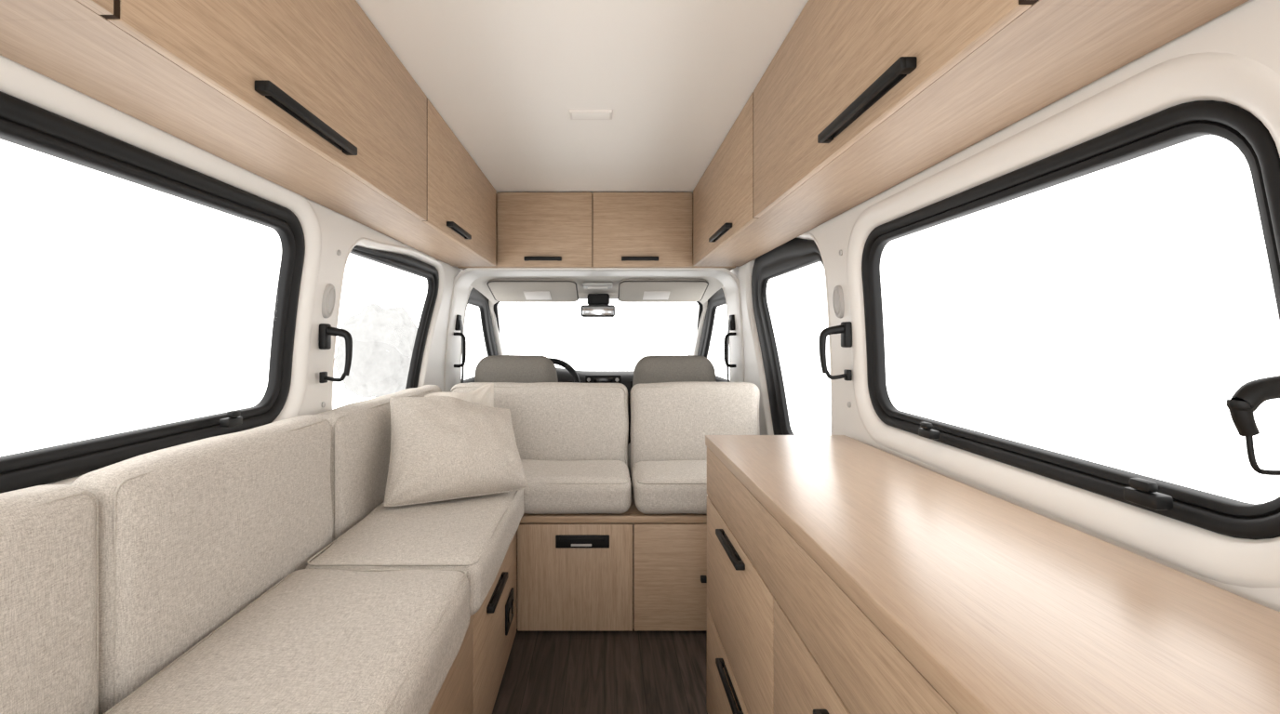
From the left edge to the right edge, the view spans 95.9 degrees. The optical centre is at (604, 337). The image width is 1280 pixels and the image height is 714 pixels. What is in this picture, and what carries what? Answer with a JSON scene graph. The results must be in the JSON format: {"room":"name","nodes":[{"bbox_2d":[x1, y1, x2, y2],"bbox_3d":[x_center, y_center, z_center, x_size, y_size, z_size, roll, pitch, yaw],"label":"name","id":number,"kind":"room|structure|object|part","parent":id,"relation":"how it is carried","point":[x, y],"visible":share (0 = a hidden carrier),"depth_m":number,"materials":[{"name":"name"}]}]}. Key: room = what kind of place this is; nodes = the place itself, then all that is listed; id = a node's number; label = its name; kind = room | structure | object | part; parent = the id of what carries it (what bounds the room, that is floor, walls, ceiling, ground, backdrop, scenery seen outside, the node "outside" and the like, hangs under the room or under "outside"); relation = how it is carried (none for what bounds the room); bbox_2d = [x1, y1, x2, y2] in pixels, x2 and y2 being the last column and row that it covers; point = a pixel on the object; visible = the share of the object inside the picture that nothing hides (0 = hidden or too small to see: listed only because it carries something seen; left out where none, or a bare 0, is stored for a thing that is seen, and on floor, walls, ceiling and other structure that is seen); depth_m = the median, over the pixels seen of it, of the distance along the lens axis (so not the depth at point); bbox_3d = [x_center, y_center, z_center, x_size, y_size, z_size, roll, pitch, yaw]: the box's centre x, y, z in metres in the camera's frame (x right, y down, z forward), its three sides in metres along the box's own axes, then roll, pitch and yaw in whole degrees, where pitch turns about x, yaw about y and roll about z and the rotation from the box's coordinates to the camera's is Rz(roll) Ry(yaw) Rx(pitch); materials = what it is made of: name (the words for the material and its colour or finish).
{"room":"vehicle interior","nodes":[
{"label":"vehicle interior","id":0,"kind":"room"},
{"bbox_2d":[298,198,508,415],"bbox_3d":[-0.836,0.181,2.026,0.139,1.937,5.452,0,0,1],"label":"wall","id":1,"kind":"structure","parent":0,"point":[339,233],"depth_m":1.81,"materials":[{"name":"white paint"}]},
{"bbox_2d":[0,0,119,20],"bbox_3d":[-0.682,-0.583,0.085,0.260,0.405,1.210,0,0,0],"label":"upper cabinet","id":2,"kind":"object","parent":1,"relation":"attached to","point":[9,9],"visible":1,"depth_m":0.67,"materials":[{"name":"brown wood"}]},
{"bbox_3d":[-0.587,-0.582,0.080,0.018,0.403,1.199,0,0,0],"label":"door","id":3,"kind":"part","parent":2,"relation":"part of","materials":[{"name":"brown wood"}]},
{"bbox_2d":[0,54,321,493],"bbox_3d":[-0.875,-0.053,1.134,0.117,0.692,1.137,0,0,0],"label":"window","id":4,"kind":"structure","parent":1,"relation":"in","point":[39,113],"depth_m":1.12,"materials":[{"name":"plastic"}]},
{"bbox_3d":[-0.861,0.178,1.340,0.016,0.016,0.032,0,0,0],"label":"lever","id":5,"kind":"part","parent":4,"relation":"part of","materials":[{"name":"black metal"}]},
{"bbox_2d":[0,0,426,221],"bbox_3d":[-0.682,-0.583,1.288,0.260,0.405,1.196,0,0,0],"label":"upper cabinet","id":6,"kind":"object","parent":1,"relation":"attached to","point":[308,98],"visible":1,"depth_m":1.06,"materials":[{"name":"brown wood"}]},
{"bbox_3d":[-0.565,-0.416,1.120,0.026,0.018,0.340,0,0,0],"label":"handle","id":7,"kind":"part","parent":6,"relation":"part of","materials":[{"name":"black metal"}]},
{"bbox_2d":[321,283,335,318],"bbox_3d":[-0.849,-0.112,1.775,0.029,0.106,0.064,0,0,0],"label":"cap","id":8,"kind":"object","parent":1,"relation":"attached to","point":[329,293],"visible":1,"depth_m":1.76,"materials":[{"name":"grey plastic"}]},
{"bbox_2d":[319,323,352,383],"bbox_3d":[-0.817,0.048,1.758,0.095,0.180,0.040,0,0,0],"label":"handle","id":9,"kind":"object","parent":1,"relation":"attached to","point":[326,331],"visible":1,"depth_m":1.75,"materials":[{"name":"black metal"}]},
{"bbox_2d":[330,237,444,410],"bbox_3d":[-0.876,-0.011,2.418,0.118,0.744,1.147,0,0,0],"label":"window","id":10,"kind":"structure","parent":1,"relation":"in","point":[404,259],"depth_m":2.75,"materials":[{"name":"plastic"}]},
{"bbox_2d":[357,98,495,266],"bbox_3d":[-0.682,-0.583,2.486,0.260,0.405,1.199,0,0,0],"label":"upper cabinet","id":11,"kind":"object","parent":1,"relation":"attached to","point":[459,230],"visible":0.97,"depth_m":2.28,"materials":[{"name":"brown wood"}]},
{"bbox_3d":[-0.704,-0.389,2.486,0.216,0.018,1.199,0,0,0],"label":"panel","id":12,"kind":"part","parent":11,"relation":"part of","materials":[{"name":"brown wood"}]},
{"bbox_3d":[-0.565,-0.416,2.250,0.026,0.018,0.290,0,0,0],"label":"handle","id":13,"kind":"part","parent":11,"relation":"part of","materials":[{"name":"black metal"}]},
{"bbox_3d":[-0.587,-0.582,2.481,0.018,0.403,1.188,0,0,0],"label":"door","id":14,"kind":"part","parent":11,"relation":"part of","materials":[{"name":"brown wood"}]},
{"bbox_2d":[453,314,466,383],"bbox_3d":[-0.815,0.135,3.297,0.068,0.530,0.112,0,0,0],"label":"handle","id":15,"kind":"object","parent":1,"relation":"attached to","point":[459,324],"visible":0.94,"depth_m":3.27,"materials":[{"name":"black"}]},
{"bbox_2d":[459,287,502,383],"bbox_3d":[-0.844,0.030,3.955,0.120,0.765,0.942,0,0,4],"label":"window","id":16,"kind":"structure","parent":1,"relation":"in","point":[491,337],"depth_m":4.08,"materials":[{"name":"black rubber"}]},
{"bbox_2d":[486,280,578,302],"bbox_3d":[-0.458,-0.302,3.755,0.567,0.120,0.363,0,0,0],"label":"sun visor","id":17,"kind":"object","parent":1,"relation":"attached to","point":[501,290],"visible":1,"depth_m":3.71,"materials":[{"name":"plastic"}]},
{"bbox_2d":[443,267,744,392],"bbox_3d":[-0.058,0.231,3.310,1.665,1.238,0.300,0,0,0],"label":"trim","id":18,"kind":"structure","parent":1,"relation":"attached to","point":[463,280],"depth_m":3.21,"materials":[{"name":"white paint"}]},
{"bbox_2d":[555,367,633,442],"bbox_3d":[-0.045,0.469,4.164,1.400,0.521,0.913,0,0,0],"label":"dashboard","id":19,"kind":"object","parent":1,"relation":"attached to","point":[625,378],"visible":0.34,"depth_m":3.88,"materials":[{"name":"plastic"}]},
{"bbox_2d":[548,358,580,383],"bbox_3d":[-0.360,0.320,3.675,0.418,0.373,0.216,0,0,0],"label":"steering wheel","id":20,"kind":"object","parent":19,"relation":"attached to","point":[569,368],"visible":0.11,"depth_m":3.73,"materials":[{"name":"black plastic"}]},
{"bbox_2d":[355,0,808,193],"bbox_3d":[-0.040,-0.803,1.330,1.580,0.030,4.060,0,0,0],"label":"ceiling","id":21,"kind":"structure","parent":0,"point":[506,77],"depth_m":1.73,"materials":[{"name":"white paint"}]},
{"bbox_2d":[569,109,612,119],"bbox_3d":[-0.048,-0.783,2.030,0.148,0.009,0.070,0,0,0],"label":"recessed light","id":22,"kind":"object","parent":21,"relation":"in","point":[575,114],"visible":1,"depth_m":2.02,"materials":[{"name":"white plastic"}]},
{"bbox_2d":[572,113,610,119],"bbox_3d":[-0.048,-0.779,2.030,0.132,0.001,0.054,0,0,0],"label":"diffuser","id":23,"kind":"object","parent":22,"relation":"attached to","point":[574,115],"depth_m":2.03,"materials":[{"name":"white plastic"}]},
{"bbox_2d":[457,192,735,270],"bbox_3d":[-0.043,-0.583,3.212,1.515,0.405,0.276,0,0,0],"label":"upper cabinet","id":24,"kind":"object","parent":21,"relation":"attached to","point":[534,230],"visible":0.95,"depth_m":3.10,"materials":[{"name":"brown wood"}]},
{"bbox_3d":[-0.330,-0.422,3.087,0.200,0.020,0.026,0,0,0],"label":"handle","id":25,"kind":"part","parent":24,"relation":"part of","materials":[{"name":"black metal"}]},
{"bbox_3d":[-0.322,-0.581,3.109,0.509,0.401,0.018,0,0,0],"label":"door","id":26,"kind":"part","parent":24,"relation":"part of","materials":[{"name":"brown wood"}]},
{"bbox_3d":[0.190,-0.422,3.087,0.200,0.020,0.026,0,0,0],"label":"handle","id":27,"kind":"part","parent":24,"relation":"part of","materials":[{"name":"black metal"}]},
{"bbox_3d":[0.204,-0.581,3.109,0.534,0.401,0.018,0,0,0],"label":"door","id":28,"kind":"part","parent":24,"relation":"part of","materials":[{"name":"brown wood"}]},
{"bbox_2d":[492,478,707,713],"bbox_3d":[-0.055,1.165,2.025,1.690,0.030,5.450,0,0,0],"label":"floor","id":29,"kind":"structure","parent":0,"point":[633,672],"depth_m":1.97,"materials":[{"name":"brown wood"}]},
{"bbox_2d":[428,533,516,713],"bbox_3d":[-0.595,0.922,0.916,0.551,0.456,2.632,0,0,0],"label":"sofa base","id":30,"kind":"object","parent":29,"relation":"on","point":[472,685],"visible":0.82,"depth_m":1.65,"materials":[{"name":"brown wood"}]},
{"bbox_2d":[0,484,98,713],"bbox_3d":[-0.809,0.450,0.505,0.124,0.481,0.777,0,0,0],"label":"cushion","id":31,"kind":"object","parent":30,"relation":"on","point":[49,533],"visible":1,"depth_m":0.79,"materials":[{"name":"fabric"}]},
{"bbox_2d":[70,414,333,713],"bbox_3d":[-0.809,0.450,1.267,0.124,0.481,0.742,0,0,0],"label":"cushion","id":32,"kind":"object","parent":30,"relation":"on","point":[191,535],"visible":0.61,"depth_m":1.07,"materials":[{"name":"fabric"}]},
{"bbox_2d":[104,569,470,713],"bbox_3d":[-0.525,0.609,0.589,0.437,0.164,1.583,0,0,0],"label":"seat cushion","id":33,"kind":"object","parent":30,"relation":"on","point":[318,641],"visible":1,"depth_m":1.00,"materials":[{"name":"fabric"}]},
{"bbox_2d":[316,385,441,542],"bbox_3d":[-0.808,0.454,2.189,0.125,0.475,1.093,0,0,0],"label":"cushion","id":34,"kind":"object","parent":30,"relation":"on","point":[360,432],"visible":0.34,"depth_m":1.78,"materials":[{"name":"fabric"}]},
{"bbox_2d":[305,489,524,615],"bbox_3d":[-0.520,0.609,1.797,0.450,0.163,0.825,0,0,0],"label":"seat cushion","id":35,"kind":"object","parent":30,"relation":"on","point":[473,535],"visible":0.58,"depth_m":1.55,"materials":[{"name":"fabric"}]},
{"bbox_2d":[384,396,528,506],"bbox_3d":[-0.515,0.363,1.972,0.469,0.324,0.322,0,0,-26],"label":"throw pillow","id":36,"kind":"object","parent":35,"relation":"on","point":[443,447],"visible":1,"depth_m":1.87,"materials":[{"name":"fabric"}]},
{"bbox_3d":[-0.350,0.917,1.025,0.018,0.442,0.945,0,0,0],"label":"panel","id":37,"kind":"part","parent":30,"relation":"part of","materials":[{"name":"brown wood"}]},
{"bbox_3d":[-0.350,0.917,1.866,0.018,0.442,0.727,0,0,0],"label":"panel","id":38,"kind":"part","parent":30,"relation":"part of","materials":[{"name":"brown wood"}]},
{"bbox_3d":[-0.330,0.788,1.790,0.022,0.020,0.250,0,0,0],"label":"handle","id":39,"kind":"part","parent":30,"relation":"part of","materials":[{"name":"black metal"}]},
{"bbox_2d":[505,587,514,636],"bbox_3d":[-0.334,0.968,2.040,0.012,0.105,0.140,0,0,0],"label":"power outlet","id":40,"kind":"object","parent":30,"relation":"attached to","point":[510,604],"visible":1,"depth_m":2.00,"materials":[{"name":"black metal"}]},
{"bbox_2d":[507,607,511,623],"bbox_3d":[-0.330,0.967,2.008,0.004,0.048,0.047,0,0,0],"label":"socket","id":41,"kind":"object","parent":40,"relation":"attached to","point":[509,608],"depth_m":2.00,"materials":[{"name":"black plastic"}]},
{"bbox_2d":[511,599,514,613],"bbox_3d":[-0.330,0.967,2.072,0.004,0.048,0.047,0,0,0],"label":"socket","id":42,"kind":"object","parent":40,"relation":"attached to","point":[513,601],"depth_m":2.06,"materials":[{"name":"black plastic"}]},
{"bbox_2d":[474,355,558,383],"bbox_3d":[-0.470,0.622,3.300,0.480,1.057,0.641,0,0,0],"label":"seat","id":43,"kind":"object","parent":29,"relation":"on","point":[495,368],"visible":0.17,"depth_m":2.99,"materials":[{"name":"grey fabric"}]},
{"bbox_2d":[516,494,706,630],"bbox_3d":[-0.074,0.922,2.475,1.588,0.456,0.530,0,0,0],"label":"storage bench","id":44,"kind":"object","parent":29,"relation":"on","point":[629,570],"visible":0.5,"depth_m":2.24,"materials":[{"name":"brown wood"}]},
{"bbox_2d":[450,382,628,466],"bbox_3d":[-0.305,0.449,2.675,0.834,0.483,0.136,0,0,0],"label":"cushion","id":45,"kind":"object","parent":44,"relation":"on","point":[551,420],"visible":0.52,"depth_m":2.62,"materials":[{"name":"fabric"}]},
{"bbox_3d":[-0.115,0.931,2.245,0.446,0.413,0.018,0,0,0],"label":"door","id":46,"kind":"part","parent":44,"relation":"part of","materials":[{"name":"brown wood"}]},
{"bbox_2d":[520,459,631,514],"bbox_3d":[-0.316,0.613,2.407,0.849,0.156,0.392,0,0,0],"label":"seat cushion","id":47,"kind":"object","parent":44,"relation":"on","point":[554,486],"visible":0.55,"depth_m":2.23,"materials":[{"name":"fabric"}]},
{"bbox_2d":[425,383,493,407],"bbox_3d":[-0.588,0.356,2.413,0.327,0.310,0.124,0,0,-45],"label":"throw pillow","id":48,"kind":"object","parent":47,"relation":"on","point":[484,395],"visible":0.22,"depth_m":2.46,"materials":[{"name":"beige fabric"}]},
{"bbox_3d":[-0.086,0.790,2.232,0.208,0.050,0.008,0,0,0],"label":"handle","id":49,"kind":"part","parent":44,"relation":"part of","materials":[{"name":"black metal"}]},
{"bbox_3d":[0.191,0.707,2.255,1.058,0.026,0.038,0,0,0],"label":"rail","id":50,"kind":"part","parent":44,"relation":"part of","materials":[{"name":"brown wood"}]},
{"bbox_2d":[631,460,707,514],"bbox_3d":[0.417,0.613,2.408,0.612,0.156,0.391,0,0,0],"label":"seat cushion","id":51,"kind":"object","parent":44,"relation":"on","point":[665,486],"visible":0.54,"depth_m":2.23,"materials":[{"name":"fabric"}]},
{"bbox_3d":[0.417,0.931,2.245,0.606,0.413,0.018,0,0,0],"label":"door","id":52,"kind":"part","parent":44,"relation":"part of","materials":[{"name":"brown wood"}]},
{"bbox_2d":[629,381,759,478],"bbox_3d":[0.419,0.449,2.676,0.600,0.485,0.134,0,0,0],"label":"cushion","id":53,"kind":"object","parent":44,"relation":"on","point":[670,420],"visible":0.57,"depth_m":2.62,"materials":[{"name":"fabric"}]},
{"bbox_3d":[0.470,0.932,2.223,0.200,0.022,0.026,0,0,0],"label":"handle","id":54,"kind":"part","parent":44,"relation":"part of","materials":[{"name":"black metal"}]},
{"bbox_2d":[627,355,716,476],"bbox_3d":[0.370,0.622,3.300,0.480,1.055,0.641,0,0,0],"label":"seat","id":55,"kind":"object","parent":29,"relation":"on","point":[654,368],"visible":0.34,"depth_m":2.99,"materials":[{"name":"grey fabric"}]},
{"bbox_3d":[0.370,0.714,3.400,0.480,0.152,0.440,0,0,0],"label":"seat","id":56,"kind":"part","parent":55,"relation":"part of","materials":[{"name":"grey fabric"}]},
{"bbox_3d":[0.370,0.422,3.075,0.460,0.655,0.192,0,0,0],"label":"backrest","id":57,"kind":"part","parent":55,"relation":"part of","materials":[{"name":"grey fabric"}]},
{"bbox_2d":[706,447,958,713],"bbox_3d":[0.511,0.740,0.688,0.441,0.820,2.155,0,0,0],"label":"base cabinet","id":58,"kind":"object","parent":29,"relation":"on","point":[783,637],"visible":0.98,"depth_m":1.04,"materials":[{"name":"brown wood"}]},
{"bbox_3d":[0.321,0.981,1.417,0.018,0.315,0.695,0,0,0],"label":"drawer","id":59,"kind":"part","parent":58,"relation":"part of","materials":[{"name":"brown wood"}]},
{"bbox_3d":[0.301,0.851,1.400,0.021,0.015,0.240,0,0,0],"label":"handle","id":60,"kind":"part","parent":58,"relation":"part of","materials":[{"name":"black metal"}]},
{"bbox_3d":[0.301,0.511,1.400,0.021,0.015,0.240,0,0,0],"label":"handle","id":61,"kind":"part","parent":58,"relation":"part of","materials":[{"name":"black metal"}]},
{"bbox_3d":[0.321,0.650,1.417,0.018,0.335,0.695,0,0,0],"label":"drawer","id":62,"kind":"part","parent":58,"relation":"part of","materials":[{"name":"brown wood"}]},
{"bbox_3d":[0.321,0.650,0.718,0.018,0.335,0.695,0,0,0],"label":"drawer","id":63,"kind":"part","parent":58,"relation":"part of","materials":[{"name":"brown wood"}]},
{"bbox_3d":[0.301,0.528,0.690,0.021,0.015,0.240,0,0,0],"label":"handle","id":64,"kind":"part","parent":58,"relation":"part of","materials":[{"name":"black metal"}]},
{"bbox_2d":[705,435,1279,713],"bbox_3d":[0.523,0.315,0.688,0.429,0.030,2.175,0,0,0],"label":"countertop","id":65,"kind":"structure","parent":58,"relation":"on","point":[1002,606],"depth_m":0.67,"materials":[{"name":"brown wood"}]},
{"bbox_2d":[688,0,1279,613],"bbox_3d":[0.735,0.181,2.026,0.116,1.937,5.452,0,0,-1],"label":"wall","id":66,"kind":"structure","parent":0,"point":[1251,29],"depth_m":1.03,"materials":[{"name":"white paint"}]},
{"bbox_2d":[470,276,723,305],"bbox_3d":[-0.043,-0.305,3.702,1.553,0.148,0.700,0,0,0],"label":"trim","id":67,"kind":"structure","parent":66,"relation":"attached to","point":[480,285],"depth_m":3.63,"materials":[{"name":"plastic"}]},
{"bbox_2d":[582,282,612,289],"bbox_3d":[-0.045,-0.335,3.750,0.190,0.030,0.180,0,0,0],"label":"light","id":68,"kind":"object","parent":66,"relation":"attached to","point":[590,286],"visible":1,"depth_m":3.66,"materials":[{"name":"grey plastic"}]},
{"bbox_2d":[617,280,708,302],"bbox_3d":[0.372,-0.302,3.755,0.567,0.120,0.363,0,0,0],"label":"sun visor","id":69,"kind":"object","parent":66,"relation":"attached to","point":[629,290],"visible":1,"depth_m":3.71,"materials":[{"name":"plastic"}]},
{"bbox_2d":[693,287,731,382],"bbox_3d":[0.747,0.030,3.956,0.092,0.765,0.941,0,0,-4],"label":"window","id":70,"kind":"structure","parent":66,"relation":"in","point":[718,299],"depth_m":4.09,"materials":[{"name":"black rubber"}]},
{"bbox_2d":[723,314,736,382],"bbox_3d":[0.707,0.135,3.297,0.068,0.530,0.112,0,0,0],"label":"handle","id":71,"kind":"object","parent":66,"relation":"attached to","point":[731,322],"visible":0.93,"depth_m":3.27,"materials":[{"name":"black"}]},
{"bbox_2d":[693,92,831,266],"bbox_3d":[0.586,-0.583,2.462,0.280,0.405,1.245,0,0,0],"label":"upper cabinet","id":72,"kind":"object","parent":66,"relation":"attached to","point":[726,231],"visible":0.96,"depth_m":2.23,"materials":[{"name":"brown wood"}]},
{"bbox_3d":[0.459,-0.416,2.300,0.026,0.018,0.340,0,0,0],"label":"handle","id":73,"kind":"part","parent":72,"relation":"part of","materials":[{"name":"black metal"}]},
{"bbox_3d":[0.481,-0.582,2.458,0.018,0.403,1.234,0,0,0],"label":"door","id":74,"kind":"part","parent":72,"relation":"part of","materials":[{"name":"brown wood"}]},
{"bbox_3d":[0.608,-0.389,2.462,0.236,0.018,1.245,0,0,0],"label":"panel","id":75,"kind":"part","parent":72,"relation":"part of","materials":[{"name":"brown wood"}]},
{"bbox_2d":[745,232,833,435],"bbox_3d":[0.775,0.068,2.479,0.090,1.064,1.102,0,0,0],"label":"window","id":76,"kind":"structure","parent":66,"relation":"in","point":[804,250],"depth_m":2.71,"materials":[{"name":"plastic"}]},
{"bbox_2d":[818,321,852,380],"bbox_3d":[0.708,0.042,1.775,0.095,0.180,0.040,0,0,0],"label":"handle","id":77,"kind":"object","parent":66,"relation":"attached to","point":[845,328],"visible":1,"depth_m":1.77,"materials":[{"name":"black plastic"}]},
{"bbox_2d":[832,285,844,318],"bbox_3d":[0.746,-0.114,1.840,0.024,0.106,0.064,0,0,0],"label":"cap","id":78,"kind":"object","parent":66,"relation":"attached to","point":[838,302],"visible":1,"depth_m":1.82,"materials":[{"name":"grey plastic"}]},
{"bbox_2d":[753,0,1238,218],"bbox_3d":[0.586,-0.583,1.250,0.280,0.405,1.180,0,0,0],"label":"upper cabinet","id":79,"kind":"object","parent":66,"relation":"attached to","point":[859,99],"visible":1,"depth_m":0.99,"materials":[{"name":"brown wood"}]},
{"bbox_3d":[0.459,-0.416,1.040,0.026,0.018,0.340,0,0,0],"label":"handle","id":80,"kind":"part","parent":79,"relation":"part of","materials":[{"name":"black metal"}]},
{"bbox_3d":[0.481,-0.582,1.245,0.018,0.403,1.169,0,0,0],"label":"door","id":81,"kind":"part","parent":79,"relation":"part of","materials":[{"name":"brown wood"}]},
{"bbox_2d":[846,52,1279,588],"bbox_3d":[0.775,-0.028,1.168,0.090,0.680,1.218,0,0,0],"label":"window","id":82,"kind":"structure","parent":66,"relation":"in","point":[1235,99],"depth_m":0.88,"materials":[{"name":"white plastic"}]},
{"bbox_3d":[0.747,0.205,1.340,0.016,0.016,0.032,0,0,0],"label":"lever","id":83,"kind":"part","parent":82,"relation":"part of","materials":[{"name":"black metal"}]},
{"bbox_3d":[0.747,0.205,0.800,0.016,0.016,0.032,0,0,0],"label":"lever","id":84,"kind":"part","parent":82,"relation":"part of","materials":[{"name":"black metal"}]},
{"bbox_2d":[1226,375,1279,475],"bbox_3d":[0.705,0.085,0.600,0.108,0.119,0.037,0,0,0],"label":"handle","id":85,"kind":"object","parent":82,"relation":"attached to","point":[1250,395],"visible":1,"depth_m":0.59,"materials":[{"name":"black plastic"}]},
{"bbox_2d":[1018,0,1249,5],"bbox_3d":[0.586,-0.583,0.070,0.280,0.405,1.180,0,0,0],"label":"upper cabinet","id":86,"kind":"object","parent":66,"relation":"attached to","point":[1020,2],"visible":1,"depth_m":0.66,"materials":[{"name":"brown wood"}]},
{"label":"outside","id":87,"kind":"structure","parent":0,"visible":0},
{"bbox_2d":[334,303,417,398],"bbox_3d":[-2.417,0.494,6.199,0.879,1.723,0.655,0,0,0],"label":"shrub","id":88,"kind":"object","parent":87,"point":[383,340],"visible":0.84,"depth_m":5.96,"materials":[{"name":"white plant"}]},
{"bbox_3d":[-0.060,0.730,4.725,1.640,0.840,0.050,0,0,0],"label":"wall","id":89,"kind":"structure","parent":0,"visible":0},
{"bbox_2d":[488,293,709,359],"bbox_3d":[-0.050,0.002,4.338,1.735,0.687,0.711,0,0,0],"label":"window","id":90,"kind":"structure","parent":89,"relation":"in","point":[493,308],"depth_m":4.10,"materials":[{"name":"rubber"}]},
{"bbox_2d":[580,293,614,317],"bbox_3d":[-0.045,-0.218,3.933,0.230,0.163,0.154,0,0,0],"label":"mirror","id":91,"kind":"object","parent":90,"relation":"attached to","point":[597,306],"visible":1,"depth_m":3.86,"materials":[{"name":"silver"}]},
{"bbox_3d":[-0.045,-0.177,3.858,0.210,0.061,0.004,0,0,0],"label":"glass","id":92,"kind":"part","parent":91,"relation":"part of","materials":[{"name":"mirror"}]}
]}

